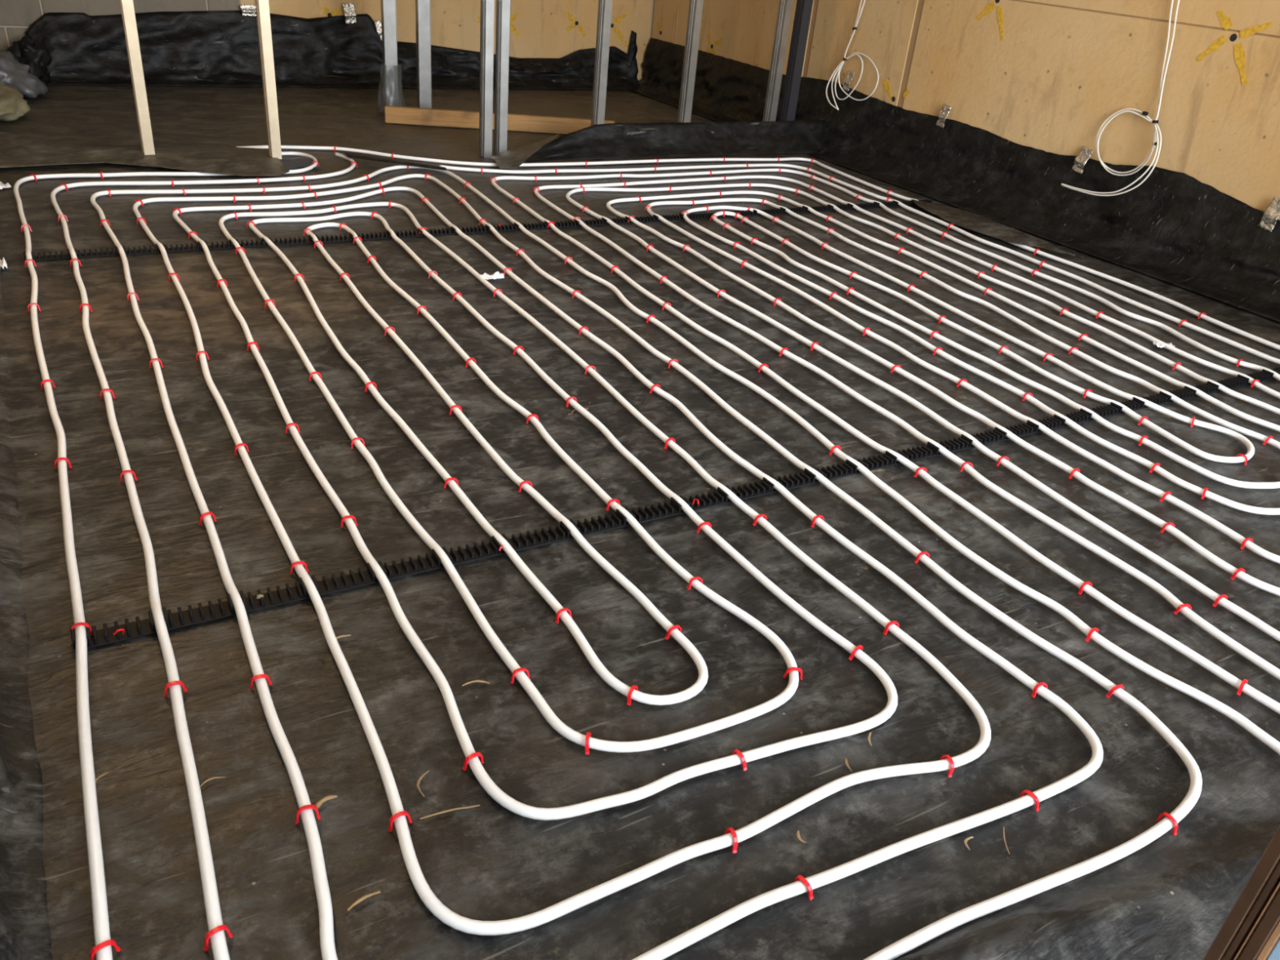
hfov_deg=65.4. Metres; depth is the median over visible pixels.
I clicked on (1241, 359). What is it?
clip
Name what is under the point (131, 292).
clip
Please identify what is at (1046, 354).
clip
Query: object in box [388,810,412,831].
clip
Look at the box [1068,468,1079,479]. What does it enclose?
clip
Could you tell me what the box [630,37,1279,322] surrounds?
plastic sheeting
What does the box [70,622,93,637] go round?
clip
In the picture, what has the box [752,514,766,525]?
clip
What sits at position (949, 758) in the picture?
clip
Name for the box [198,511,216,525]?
clip
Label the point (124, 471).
clip
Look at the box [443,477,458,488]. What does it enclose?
clip
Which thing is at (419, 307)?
clip
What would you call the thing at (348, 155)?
flap
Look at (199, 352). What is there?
clip
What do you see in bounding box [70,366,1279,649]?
rail
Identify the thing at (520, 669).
clip
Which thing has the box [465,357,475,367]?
clip
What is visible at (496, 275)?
scrap
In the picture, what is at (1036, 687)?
clip
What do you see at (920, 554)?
clip
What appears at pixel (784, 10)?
stud
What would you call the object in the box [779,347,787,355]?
clip
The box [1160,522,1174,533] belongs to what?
clip
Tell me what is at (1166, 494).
clip
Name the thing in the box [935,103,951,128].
tape
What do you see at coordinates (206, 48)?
plastic sheeting
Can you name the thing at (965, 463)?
clip
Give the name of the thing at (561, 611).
clip
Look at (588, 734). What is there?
clip
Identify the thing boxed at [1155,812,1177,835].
clip
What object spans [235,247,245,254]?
clip
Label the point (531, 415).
clip
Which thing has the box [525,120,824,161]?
plastic sheeting
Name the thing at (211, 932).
clip
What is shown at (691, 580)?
clip
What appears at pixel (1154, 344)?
scrap
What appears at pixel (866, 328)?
clip
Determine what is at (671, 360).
clip
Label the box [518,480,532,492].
clip
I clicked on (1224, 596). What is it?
clip
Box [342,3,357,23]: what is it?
tape
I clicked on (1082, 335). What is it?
clip
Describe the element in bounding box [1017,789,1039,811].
clip
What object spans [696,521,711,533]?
clip
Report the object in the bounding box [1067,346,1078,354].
clip
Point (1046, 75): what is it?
wall
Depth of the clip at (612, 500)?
2.16 m
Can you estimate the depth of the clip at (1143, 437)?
2.72 m
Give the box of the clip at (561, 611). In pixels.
[555,608,572,623]
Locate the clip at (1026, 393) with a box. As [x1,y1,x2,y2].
[1022,392,1032,400]
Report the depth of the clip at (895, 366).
3.02 m
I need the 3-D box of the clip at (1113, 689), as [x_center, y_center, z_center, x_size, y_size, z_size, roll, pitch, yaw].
[0.844,0.373,1.766,0.033,0.026,0.010,-8,32,-22]
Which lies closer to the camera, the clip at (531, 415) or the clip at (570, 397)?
the clip at (531, 415)
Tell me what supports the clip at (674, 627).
attached to the pipe at (96, 871)
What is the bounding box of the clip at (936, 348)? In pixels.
[933,346,942,355]
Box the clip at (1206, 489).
[1200,487,1208,499]
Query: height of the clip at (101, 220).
0.026 m
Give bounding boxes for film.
[376,63,406,112]
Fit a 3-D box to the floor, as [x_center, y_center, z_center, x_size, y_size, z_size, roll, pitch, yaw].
[-0.152,-1.040,4.111,4.620,0.034,7.260,-12,33,-28]
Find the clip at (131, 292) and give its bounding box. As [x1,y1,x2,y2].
[127,292,139,301]
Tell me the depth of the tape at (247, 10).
6.22 m
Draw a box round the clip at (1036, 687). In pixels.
[1031,682,1047,697]
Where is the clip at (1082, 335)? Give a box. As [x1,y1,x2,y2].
[1078,333,1088,340]
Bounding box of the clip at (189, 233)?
[187,231,197,239]
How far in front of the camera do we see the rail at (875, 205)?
3.86 m
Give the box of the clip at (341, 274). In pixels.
[339,272,349,279]
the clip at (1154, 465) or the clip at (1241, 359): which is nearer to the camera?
the clip at (1154, 465)
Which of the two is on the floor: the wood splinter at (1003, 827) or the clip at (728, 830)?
the wood splinter at (1003, 827)
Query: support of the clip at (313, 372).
attached to the pipe at (96, 871)
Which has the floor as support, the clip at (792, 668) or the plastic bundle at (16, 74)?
the plastic bundle at (16, 74)
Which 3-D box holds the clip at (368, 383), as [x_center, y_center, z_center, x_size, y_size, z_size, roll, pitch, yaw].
[-0.698,-0.242,2.585,0.033,0.026,0.007,-16,36,-34]
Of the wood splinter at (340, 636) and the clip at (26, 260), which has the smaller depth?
the wood splinter at (340, 636)
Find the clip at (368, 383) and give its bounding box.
[364,382,377,391]
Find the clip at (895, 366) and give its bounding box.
[890,364,901,372]
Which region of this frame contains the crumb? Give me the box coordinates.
[256,594,263,599]
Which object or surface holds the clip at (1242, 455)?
attached to the pipe at (1175, 602)
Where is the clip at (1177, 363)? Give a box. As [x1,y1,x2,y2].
[1172,362,1181,369]
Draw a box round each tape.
[240,4,256,16]
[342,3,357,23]
[374,20,382,40]
[842,71,854,91]
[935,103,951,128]
[1071,146,1093,174]
[1257,196,1279,231]
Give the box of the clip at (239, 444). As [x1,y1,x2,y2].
[234,443,249,455]
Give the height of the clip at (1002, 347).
0.026 m
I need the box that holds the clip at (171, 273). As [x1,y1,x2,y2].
[168,272,179,280]
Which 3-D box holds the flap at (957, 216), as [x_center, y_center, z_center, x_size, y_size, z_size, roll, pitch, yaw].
[1.598,-1.197,4.673,0.239,0.018,0.964,-12,33,-28]
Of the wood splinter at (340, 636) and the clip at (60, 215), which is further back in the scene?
the clip at (60, 215)
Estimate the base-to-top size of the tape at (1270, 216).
0.132 m
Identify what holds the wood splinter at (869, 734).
on the floor
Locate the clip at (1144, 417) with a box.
[1137,416,1147,425]
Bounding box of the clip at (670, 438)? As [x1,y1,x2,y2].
[663,437,675,448]
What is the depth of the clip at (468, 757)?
1.48 m
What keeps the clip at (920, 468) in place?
attached to the pipe at (1175, 602)
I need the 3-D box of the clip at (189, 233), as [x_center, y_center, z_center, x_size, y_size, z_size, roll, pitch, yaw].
[-1.592,-0.873,3.551,0.033,0.026,0.009,-14,35,-32]
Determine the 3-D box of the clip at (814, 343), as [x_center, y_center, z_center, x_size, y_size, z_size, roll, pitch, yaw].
[0.549,-0.421,3.131,0.033,0.025,0.008,-20,38,-38]
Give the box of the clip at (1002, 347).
[998,346,1008,353]
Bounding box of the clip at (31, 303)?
[27,302,40,311]
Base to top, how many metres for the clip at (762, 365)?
0.025 m
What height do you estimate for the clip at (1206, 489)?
0.026 m
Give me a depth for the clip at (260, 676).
1.59 m
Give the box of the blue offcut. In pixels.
[280,156,320,169]
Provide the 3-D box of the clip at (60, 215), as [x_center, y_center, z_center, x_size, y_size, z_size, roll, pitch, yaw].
[-2.076,-0.941,3.584,0.033,0.026,0.009,-18,37,-36]
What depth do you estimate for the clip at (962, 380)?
2.96 m
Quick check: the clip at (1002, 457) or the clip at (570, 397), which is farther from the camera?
the clip at (570, 397)
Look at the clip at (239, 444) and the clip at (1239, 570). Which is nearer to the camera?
the clip at (1239, 570)
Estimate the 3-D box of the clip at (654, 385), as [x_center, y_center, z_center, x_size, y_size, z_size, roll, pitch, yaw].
[0.042,-0.250,2.735,0.033,0.026,0.009,-13,34,-30]
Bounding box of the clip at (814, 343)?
[810,342,817,351]
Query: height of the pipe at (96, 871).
0.023 m
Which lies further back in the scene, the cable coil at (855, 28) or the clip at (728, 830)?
the cable coil at (855, 28)
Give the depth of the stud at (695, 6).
5.45 m
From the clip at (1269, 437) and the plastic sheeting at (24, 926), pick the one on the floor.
the plastic sheeting at (24, 926)
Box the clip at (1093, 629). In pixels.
[1084,627,1098,642]
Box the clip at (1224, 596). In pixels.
[1212,594,1227,607]
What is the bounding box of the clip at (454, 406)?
[448,404,462,414]
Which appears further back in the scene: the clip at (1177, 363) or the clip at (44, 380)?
the clip at (1177, 363)
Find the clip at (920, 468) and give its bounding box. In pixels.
[914,466,927,477]
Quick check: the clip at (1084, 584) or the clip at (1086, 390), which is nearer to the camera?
the clip at (1084, 584)
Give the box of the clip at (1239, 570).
[1230,568,1244,580]
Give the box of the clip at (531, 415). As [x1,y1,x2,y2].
[525,413,538,423]
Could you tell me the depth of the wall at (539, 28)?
6.95 m
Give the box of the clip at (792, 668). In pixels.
[782,666,802,679]
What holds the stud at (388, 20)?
on the floor
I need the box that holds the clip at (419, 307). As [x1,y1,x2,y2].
[417,305,426,314]
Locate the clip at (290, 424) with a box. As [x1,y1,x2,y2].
[284,422,300,433]
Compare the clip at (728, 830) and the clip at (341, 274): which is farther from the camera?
the clip at (341, 274)
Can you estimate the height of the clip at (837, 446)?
0.025 m
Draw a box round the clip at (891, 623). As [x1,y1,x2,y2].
[883,621,898,635]
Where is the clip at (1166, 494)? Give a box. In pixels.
[1159,491,1171,502]
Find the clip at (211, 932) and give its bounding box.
[203,924,232,951]
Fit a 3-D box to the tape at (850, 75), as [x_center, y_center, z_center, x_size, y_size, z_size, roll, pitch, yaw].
[1.230,-2.361,5.897,0.019,0.113,0.066,-12,33,-28]
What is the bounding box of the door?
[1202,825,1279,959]
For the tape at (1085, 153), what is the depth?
4.67 m
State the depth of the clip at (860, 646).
1.79 m
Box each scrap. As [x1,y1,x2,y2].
[479,271,504,279]
[1152,341,1174,347]
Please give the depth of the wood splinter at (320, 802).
1.41 m
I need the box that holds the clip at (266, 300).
[264,298,275,307]
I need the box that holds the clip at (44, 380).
[40,379,56,390]
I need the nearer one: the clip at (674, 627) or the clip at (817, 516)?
the clip at (674, 627)
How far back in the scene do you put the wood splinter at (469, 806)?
1.41 m
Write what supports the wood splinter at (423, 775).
on the floor
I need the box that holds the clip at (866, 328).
[862,327,870,335]
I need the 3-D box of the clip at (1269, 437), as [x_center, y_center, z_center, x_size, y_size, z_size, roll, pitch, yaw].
[1.766,-0.112,2.800,0.033,0.025,0.009,-15,35,-32]
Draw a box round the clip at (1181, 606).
[1173,604,1191,614]
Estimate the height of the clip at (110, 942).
0.025 m
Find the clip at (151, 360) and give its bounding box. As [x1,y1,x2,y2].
[149,358,163,368]
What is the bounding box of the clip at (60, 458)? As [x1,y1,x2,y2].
[53,457,72,469]
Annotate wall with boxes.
[0,0,653,80]
[650,0,1279,220]
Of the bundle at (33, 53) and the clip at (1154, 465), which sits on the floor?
the bundle at (33, 53)
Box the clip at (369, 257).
[367,255,376,262]
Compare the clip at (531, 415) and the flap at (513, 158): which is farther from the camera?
the flap at (513, 158)
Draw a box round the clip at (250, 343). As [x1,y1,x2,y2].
[246,342,259,351]
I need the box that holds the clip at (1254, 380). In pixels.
[1250,379,1259,387]
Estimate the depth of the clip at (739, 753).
1.53 m
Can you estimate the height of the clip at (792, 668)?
0.026 m
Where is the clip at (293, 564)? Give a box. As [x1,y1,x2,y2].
[289,560,308,573]
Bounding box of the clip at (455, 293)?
[452,292,462,300]
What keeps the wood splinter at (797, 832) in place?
on the floor
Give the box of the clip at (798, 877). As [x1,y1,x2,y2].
[794,875,813,900]
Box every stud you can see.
[119,0,155,155]
[255,0,281,159]
[380,0,397,65]
[415,0,431,108]
[479,0,494,157]
[493,0,510,155]
[591,0,612,125]
[677,0,703,122]
[762,0,793,121]
[778,0,813,121]
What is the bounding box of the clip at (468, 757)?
[462,751,484,770]
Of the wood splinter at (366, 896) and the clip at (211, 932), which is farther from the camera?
the wood splinter at (366, 896)
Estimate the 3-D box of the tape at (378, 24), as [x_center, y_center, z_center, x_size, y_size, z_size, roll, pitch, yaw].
[-1.731,-2.998,6.652,0.077,0.126,0.021,-12,33,-28]
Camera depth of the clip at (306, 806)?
1.37 m
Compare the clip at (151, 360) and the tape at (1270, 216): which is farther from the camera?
the tape at (1270, 216)
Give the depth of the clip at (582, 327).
3.06 m
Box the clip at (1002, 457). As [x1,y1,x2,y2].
[995,456,1008,466]
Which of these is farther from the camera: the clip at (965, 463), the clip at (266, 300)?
the clip at (266, 300)
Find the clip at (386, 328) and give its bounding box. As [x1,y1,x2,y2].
[384,326,395,335]
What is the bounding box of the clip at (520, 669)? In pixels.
[511,667,530,684]
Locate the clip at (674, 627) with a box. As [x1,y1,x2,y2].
[665,625,681,639]
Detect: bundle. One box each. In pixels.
[0,49,47,97]
[6,35,52,84]
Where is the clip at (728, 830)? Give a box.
[724,827,737,853]
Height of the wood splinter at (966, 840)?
0.003 m
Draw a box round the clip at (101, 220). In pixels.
[99,219,110,226]
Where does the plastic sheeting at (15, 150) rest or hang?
on the floor
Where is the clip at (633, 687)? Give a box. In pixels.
[626,684,638,705]
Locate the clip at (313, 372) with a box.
[309,371,322,381]
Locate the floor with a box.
[0,84,1279,959]
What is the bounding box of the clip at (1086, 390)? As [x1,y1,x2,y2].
[1083,389,1092,398]
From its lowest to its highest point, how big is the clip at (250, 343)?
0.026 m
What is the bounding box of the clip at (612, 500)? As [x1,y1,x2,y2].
[605,498,619,511]
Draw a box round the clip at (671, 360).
[667,359,678,368]
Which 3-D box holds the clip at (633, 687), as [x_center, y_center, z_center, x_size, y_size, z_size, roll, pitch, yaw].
[-0.012,0.353,1.647,0.008,0.026,0.033,17,31,20]
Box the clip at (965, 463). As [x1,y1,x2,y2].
[960,462,973,471]
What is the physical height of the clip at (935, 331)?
0.025 m
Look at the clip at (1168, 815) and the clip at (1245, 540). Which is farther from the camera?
the clip at (1245, 540)
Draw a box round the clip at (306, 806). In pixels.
[295,804,320,824]
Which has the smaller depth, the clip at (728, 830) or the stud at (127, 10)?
the clip at (728, 830)
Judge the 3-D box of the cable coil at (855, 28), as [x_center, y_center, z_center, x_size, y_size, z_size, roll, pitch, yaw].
[1.314,-3.135,5.372,0.112,2.183,0.359,-12,33,-28]
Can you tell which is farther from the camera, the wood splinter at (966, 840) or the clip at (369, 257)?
the clip at (369, 257)
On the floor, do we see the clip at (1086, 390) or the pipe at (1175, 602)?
the pipe at (1175, 602)
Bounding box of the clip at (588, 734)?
[585,732,591,754]
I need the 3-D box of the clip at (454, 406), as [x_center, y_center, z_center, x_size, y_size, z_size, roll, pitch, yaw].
[-0.463,-0.176,2.511,0.033,0.025,0.008,-5,31,-18]
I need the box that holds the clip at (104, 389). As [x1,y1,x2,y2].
[100,388,115,399]
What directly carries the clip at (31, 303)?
attached to the pipe at (96, 871)
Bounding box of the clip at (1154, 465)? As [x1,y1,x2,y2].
[1149,462,1159,472]
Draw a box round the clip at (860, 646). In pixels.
[848,644,862,660]
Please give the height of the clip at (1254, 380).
0.025 m
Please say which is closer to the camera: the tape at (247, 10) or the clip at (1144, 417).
the clip at (1144, 417)
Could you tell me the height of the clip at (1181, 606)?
0.025 m
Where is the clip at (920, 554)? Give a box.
[914,551,929,563]
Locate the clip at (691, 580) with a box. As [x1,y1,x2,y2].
[687,576,702,590]
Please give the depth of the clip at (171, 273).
3.16 m
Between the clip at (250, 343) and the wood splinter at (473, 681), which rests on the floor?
the wood splinter at (473, 681)
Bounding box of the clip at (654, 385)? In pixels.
[648,384,660,393]
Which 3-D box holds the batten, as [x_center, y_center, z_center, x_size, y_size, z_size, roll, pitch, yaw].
[-0.800,-2.074,5.771,1.312,0.088,0.043,0,30,-10]
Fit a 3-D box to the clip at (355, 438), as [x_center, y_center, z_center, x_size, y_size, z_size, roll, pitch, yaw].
[-0.655,-0.086,2.314,0.033,0.025,0.009,-6,31,-21]
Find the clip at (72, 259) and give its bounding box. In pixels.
[70,258,81,266]
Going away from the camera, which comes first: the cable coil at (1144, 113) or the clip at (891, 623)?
the clip at (891, 623)
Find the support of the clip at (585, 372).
attached to the pipe at (96, 871)
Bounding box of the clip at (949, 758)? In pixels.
[939,755,954,777]
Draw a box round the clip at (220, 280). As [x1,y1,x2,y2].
[217,279,227,287]
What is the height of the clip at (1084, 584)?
0.026 m
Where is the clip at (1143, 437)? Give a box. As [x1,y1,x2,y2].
[1138,435,1147,445]
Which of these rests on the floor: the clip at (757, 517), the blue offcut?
the blue offcut
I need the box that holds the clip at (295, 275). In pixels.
[293,273,304,281]
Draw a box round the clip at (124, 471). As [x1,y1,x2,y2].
[120,470,137,482]
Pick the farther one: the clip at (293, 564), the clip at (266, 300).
the clip at (266, 300)
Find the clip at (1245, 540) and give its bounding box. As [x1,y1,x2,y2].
[1240,537,1253,549]
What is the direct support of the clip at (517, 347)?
attached to the pipe at (96, 871)
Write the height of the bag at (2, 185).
0.019 m
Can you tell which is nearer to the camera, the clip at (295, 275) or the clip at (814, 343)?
the clip at (814, 343)
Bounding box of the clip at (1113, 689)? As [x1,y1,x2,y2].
[1106,684,1124,697]
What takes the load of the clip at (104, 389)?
attached to the pipe at (96, 871)
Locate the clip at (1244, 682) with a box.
[1236,679,1248,695]
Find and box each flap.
[343,152,447,170]
[487,133,561,168]
[913,199,1075,255]
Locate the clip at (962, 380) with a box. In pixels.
[956,378,967,386]
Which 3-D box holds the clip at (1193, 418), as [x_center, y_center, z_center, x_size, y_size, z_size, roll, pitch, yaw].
[1.591,-0.169,2.870,0.007,0.025,0.033,19,32,22]
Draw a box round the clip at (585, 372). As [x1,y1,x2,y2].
[584,365,595,374]
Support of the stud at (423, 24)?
on the batten
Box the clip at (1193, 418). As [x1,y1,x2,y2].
[1190,416,1195,426]
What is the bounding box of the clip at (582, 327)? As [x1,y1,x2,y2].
[578,326,588,335]
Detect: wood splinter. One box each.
[200,776,225,786]
[315,795,337,808]
[336,634,351,639]
[347,890,380,911]
[417,770,429,796]
[419,804,479,818]
[462,680,489,686]
[796,830,805,843]
[844,758,852,771]
[867,732,871,746]
[964,835,973,849]
[1003,826,1009,853]
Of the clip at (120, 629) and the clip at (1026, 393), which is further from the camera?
the clip at (1026, 393)
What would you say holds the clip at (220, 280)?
attached to the pipe at (96, 871)
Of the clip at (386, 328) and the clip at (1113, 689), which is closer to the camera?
the clip at (1113, 689)
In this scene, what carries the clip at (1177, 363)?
attached to the pipe at (1175, 602)
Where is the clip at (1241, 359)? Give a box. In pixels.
[1235,358,1244,366]
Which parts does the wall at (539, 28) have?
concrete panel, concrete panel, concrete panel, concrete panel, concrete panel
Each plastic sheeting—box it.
[0,132,289,176]
[0,267,53,959]
[25,10,639,89]
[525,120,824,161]
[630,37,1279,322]
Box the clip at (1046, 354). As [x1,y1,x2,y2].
[1043,353,1053,360]
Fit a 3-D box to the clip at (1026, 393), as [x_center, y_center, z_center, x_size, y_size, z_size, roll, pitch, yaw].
[1.136,-0.243,2.920,0.033,0.026,0.008,-4,31,-17]
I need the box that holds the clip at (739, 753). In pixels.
[732,749,746,770]
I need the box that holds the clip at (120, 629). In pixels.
[113,628,124,635]
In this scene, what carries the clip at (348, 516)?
attached to the pipe at (96, 871)
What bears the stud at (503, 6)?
on the floor
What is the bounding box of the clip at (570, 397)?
[565,396,577,407]
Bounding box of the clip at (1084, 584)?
[1078,581,1092,595]
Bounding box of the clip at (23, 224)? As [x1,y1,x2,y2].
[21,224,31,231]
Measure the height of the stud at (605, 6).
2.444 m
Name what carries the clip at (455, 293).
attached to the pipe at (96, 871)
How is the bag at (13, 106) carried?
on the floor
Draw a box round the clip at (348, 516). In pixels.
[340,515,357,527]
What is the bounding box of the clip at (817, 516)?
[810,515,823,527]
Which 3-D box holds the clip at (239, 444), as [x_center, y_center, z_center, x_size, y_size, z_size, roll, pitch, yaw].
[-0.897,-0.070,2.243,0.033,0.026,0.009,-18,37,-35]
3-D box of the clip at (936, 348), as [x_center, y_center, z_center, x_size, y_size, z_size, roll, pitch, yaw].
[0.954,-0.412,3.189,0.033,0.025,0.006,-7,32,-21]
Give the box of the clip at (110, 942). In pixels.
[89,939,120,959]
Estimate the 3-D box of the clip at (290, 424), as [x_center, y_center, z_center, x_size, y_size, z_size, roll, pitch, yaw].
[-0.819,-0.122,2.349,0.033,0.026,0.007,-7,32,-22]
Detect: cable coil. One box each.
[826,0,879,110]
[1061,0,1179,195]
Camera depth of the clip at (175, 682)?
1.56 m
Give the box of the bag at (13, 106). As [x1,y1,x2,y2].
[0,82,30,121]
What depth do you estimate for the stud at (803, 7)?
5.79 m
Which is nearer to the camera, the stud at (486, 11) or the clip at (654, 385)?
the clip at (654, 385)
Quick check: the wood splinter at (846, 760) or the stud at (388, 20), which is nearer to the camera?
the wood splinter at (846, 760)
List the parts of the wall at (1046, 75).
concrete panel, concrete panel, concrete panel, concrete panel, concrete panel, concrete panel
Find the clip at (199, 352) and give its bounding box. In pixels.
[195,351,209,360]
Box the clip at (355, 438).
[351,437,365,448]
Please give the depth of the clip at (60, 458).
2.12 m
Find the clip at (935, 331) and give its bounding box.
[929,330,938,338]
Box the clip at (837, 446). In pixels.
[828,444,840,455]
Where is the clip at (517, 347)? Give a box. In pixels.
[512,346,523,355]
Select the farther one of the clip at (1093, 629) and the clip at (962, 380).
the clip at (962, 380)
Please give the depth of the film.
5.89 m
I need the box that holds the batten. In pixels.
[384,105,614,133]
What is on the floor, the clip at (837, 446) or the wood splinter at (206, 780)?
the wood splinter at (206, 780)
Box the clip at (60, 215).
[57,214,67,222]
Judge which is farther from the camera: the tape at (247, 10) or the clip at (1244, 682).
the tape at (247, 10)
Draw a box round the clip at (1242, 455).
[1235,453,1247,465]
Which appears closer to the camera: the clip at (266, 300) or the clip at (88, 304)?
the clip at (88, 304)
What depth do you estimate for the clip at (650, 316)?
3.21 m
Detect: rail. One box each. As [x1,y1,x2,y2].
[22,199,932,261]
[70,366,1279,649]
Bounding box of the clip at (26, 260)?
[24,258,36,267]
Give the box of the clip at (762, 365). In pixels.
[757,364,768,372]
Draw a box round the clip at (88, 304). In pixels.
[80,303,92,311]
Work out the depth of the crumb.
1.77 m
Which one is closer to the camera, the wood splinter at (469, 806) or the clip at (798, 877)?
the clip at (798, 877)
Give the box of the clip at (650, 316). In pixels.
[645,315,654,322]
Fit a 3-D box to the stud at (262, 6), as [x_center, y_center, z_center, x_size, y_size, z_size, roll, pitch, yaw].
[-1.588,-2.553,4.043,0.045,2.427,0.072,-12,33,-28]
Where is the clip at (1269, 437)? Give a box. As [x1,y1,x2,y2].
[1262,435,1273,444]
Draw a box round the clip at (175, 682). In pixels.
[164,680,187,697]
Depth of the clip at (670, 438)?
2.45 m
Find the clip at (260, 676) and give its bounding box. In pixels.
[249,674,271,688]
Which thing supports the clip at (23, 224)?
attached to the pipe at (96, 871)
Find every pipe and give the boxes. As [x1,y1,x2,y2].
[13,151,1279,959]
[237,145,1279,714]
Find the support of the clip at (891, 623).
attached to the pipe at (96, 871)

